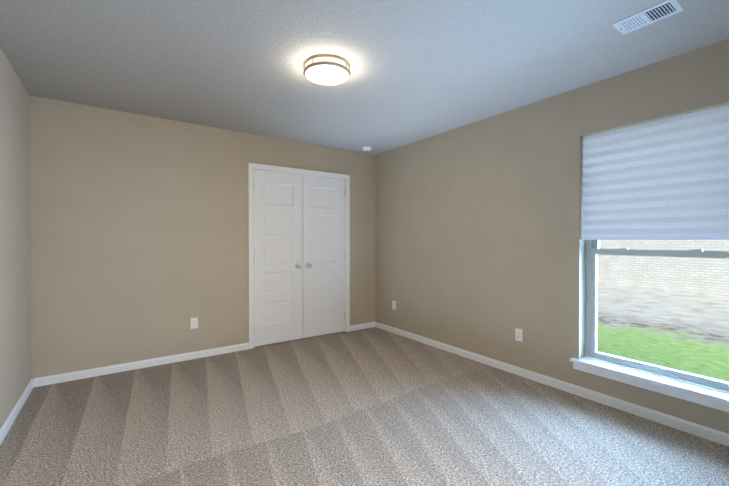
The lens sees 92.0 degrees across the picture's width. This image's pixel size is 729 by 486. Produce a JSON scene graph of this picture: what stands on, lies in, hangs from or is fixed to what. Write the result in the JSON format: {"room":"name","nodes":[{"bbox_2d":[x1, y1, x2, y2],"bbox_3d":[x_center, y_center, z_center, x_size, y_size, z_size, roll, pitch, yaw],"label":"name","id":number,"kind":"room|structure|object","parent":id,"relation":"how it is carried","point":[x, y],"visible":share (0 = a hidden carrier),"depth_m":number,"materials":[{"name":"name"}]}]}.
{"room":"empty bedroom","nodes":[
{"label":"empty bedroom","id":0,"kind":"room"},
{"bbox_2d":[0,48,31,427],"bbox_3d":[-1.655,0.009,1.116,0.200,2.503,4.900,0,0,-35],"label":"wall","id":1,"kind":"structure","parent":0,"point":[15,303],"depth_m":2.54,"materials":[{"name":"paint"}]},
{"bbox_2d":[0,378,35,444],"bbox_3d":[-1.567,1.223,1.186,0.014,0.074,4.500,0,0,-35],"label":"baseboard","id":2,"kind":"structure","parent":1,"relation":"attached to","point":[15,411],"depth_m":2.52,"materials":[{"name":"white wood"}]},
{"bbox_2d":[30,96,374,379],"bbox_3d":[-1.410,-0.012,4.157,3.690,2.503,0.200,0,0,-35],"label":"wall","id":3,"kind":"structure","parent":0,"point":[139,236],"depth_m":3.50,"materials":[{"name":"paint"}]},
{"bbox_2d":[36,343,248,386],"bbox_3d":[-2.089,1.206,3.558,1.820,0.074,0.014,0,0,-35],"label":"baseboard","id":4,"kind":"structure","parent":3,"relation":"attached to","point":[53,379],"depth_m":3.44,"materials":[{"name":"white wood"}]},
{"bbox_2d":[191,318,197,328],"bbox_3d":[-1.816,0.864,3.751,0.070,0.114,0.007,0,0,-35],"label":"electrical outlet","id":5,"kind":"object","parent":3,"relation":"attached to","point":[194,323],"visible":1,"depth_m":3.75,"materials":[{"name":"white plastic"}]},
{"bbox_2d":[253,169,302,346],"bbox_3d":[-1.036,0.185,4.285,0.630,2.082,0.103,0,0,-35],"label":"closet door","id":6,"kind":"structure","parent":3,"relation":"in","point":[278,256],"depth_m":4.30,"materials":[{"name":"white wood"}]},
{"bbox_2d":[248,163,349,348],"bbox_3d":[-0.833,0.156,4.549,1.384,2.160,0.220,0,0,-35],"label":"door frame","id":7,"kind":"structure","parent":3,"relation":"attached to","point":[251,166],"depth_m":4.22,"materials":[{"name":"white wood"}]},
{"bbox_2d":[303,175,344,337],"bbox_3d":[-0.515,0.183,4.650,0.630,2.082,0.103,0,0,-35],"label":"closet door","id":8,"kind":"structure","parent":3,"relation":"in","point":[323,255],"depth_m":4.66,"materials":[{"name":"white wood"}]},
{"bbox_2d":[350,322,375,330],"bbox_3d":[-0.036,1.196,4.996,0.426,0.074,0.014,0,0,-35],"label":"baseboard","id":9,"kind":"structure","parent":3,"relation":"attached to","point":[372,324],"depth_m":4.99,"materials":[{"name":"white wood"}]},
{"bbox_2d":[0,327,728,485],"bbox_3d":[-0.061,1.302,2.241,4.090,0.100,4.900,0,0,-35],"label":"floor","id":10,"kind":"structure","parent":0,"point":[374,406],"depth_m":2.35,"materials":[{"name":"carpet"}]},
{"bbox_2d":[0,0,728,154],"bbox_3d":[-0.061,-1.310,2.223,4.090,0.120,4.900,0,0,-35],"label":"ceiling","id":11,"kind":"structure","parent":0,"point":[421,69],"depth_m":2.36,"materials":[{"name":"white paint"}]},
{"bbox_2d":[304,54,349,84],"bbox_3d":[-0.265,-1.215,2.496,0.330,0.074,0.330,0,0,-35],"label":"flush-mount light","id":12,"kind":"object","parent":11,"relation":"attached to","point":[325,69],"visible":1,"depth_m":2.42,"materials":[{"name":"beige glass"}]},
{"bbox_2d":[362,146,371,150],"bbox_3d":[0.031,-1.247,4.700,0.128,0.042,0.128,0,0,-35],"label":"smoke detector","id":13,"kind":"object","parent":11,"relation":"attached to","point":[366,148],"visible":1,"depth_m":4.66,"materials":[{"name":"white plastic"}]},
{"bbox_2d":[612,0,683,34],"bbox_3d":[1.564,-1.242,1.950,0.170,0.012,0.275,0,0,-35],"label":"ceiling vent","id":14,"kind":"object","parent":11,"relation":"in","point":[655,13],"visible":1,"depth_m":1.94,"materials":[{"name":"grey metal"}]},
{"bbox_2d":[375,39,728,433],"bbox_3d":[1.532,-0.007,3.347,0.200,2.503,4.900,0,0,-35],"label":"wall","id":15,"kind":"structure","parent":0,"point":[480,246],"depth_m":3.32,"materials":[{"name":"paint"}]},
{"bbox_2d":[392,301,395,309],"bbox_3d":[0.400,0.857,4.788,0.007,0.114,0.070,0,0,-35],"label":"electrical outlet","id":16,"kind":"object","parent":15,"relation":"attached to","point":[394,305],"visible":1,"depth_m":4.78,"materials":[{"name":"white plastic"}]},
{"bbox_2d":[515,328,522,341],"bbox_3d":[1.446,0.867,3.296,0.007,0.114,0.070,0,0,-35],"label":"electrical outlet","id":17,"kind":"object","parent":15,"relation":"attached to","point":[518,334],"visible":1,"depth_m":3.29,"materials":[{"name":"white plastic"}]},
{"bbox_2d":[376,322,728,446],"bbox_3d":[1.444,1.208,3.294,0.014,0.074,4.500,0,0,-35],"label":"baseboard","id":18,"kind":"structure","parent":15,"relation":"attached to","point":[713,435],"depth_m":2.81,"materials":[{"name":"white wood"}]},
{"bbox_2d":[570,240,728,412],"bbox_3d":[2.083,0.089,2.524,0.242,1.907,1.047,0,0,-35],"label":"window unit","id":19,"kind":"structure","parent":15,"relation":"in","point":[593,250],"depth_m":2.56,"materials":[{"name":"grey plastic"}]},
{"bbox_2d":[582,105,728,239],"bbox_3d":[2.049,-0.438,2.496,0.014,0.845,0.925,0,0,-35],"label":"window shade","id":20,"kind":"object","parent":15,"relation":"attached to","point":[665,179],"visible":1,"depth_m":2.46,"materials":[{"name":"fabric"}]},
{"label":"outside","id":21,"kind":"structure","parent":0,"visible":0},
{"bbox_2d":[597,283,728,381],"bbox_3d":[16.336,1.370,17.083,39.800,0.001,70.000,0,0,-35],"label":"lawn","id":22,"kind":"structure","parent":21,"point":[656,327],"depth_m":5.97,"materials":[{"name":"green plant"}]},
{"bbox_2d":[597,240,728,294],"bbox_3d":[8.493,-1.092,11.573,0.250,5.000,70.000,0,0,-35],"label":"neighbouring house","id":23,"kind":"structure","parent":22,"relation":"on","point":[689,273],"depth_m":10.54,"materials":[{"name":"brick"}]}
]}

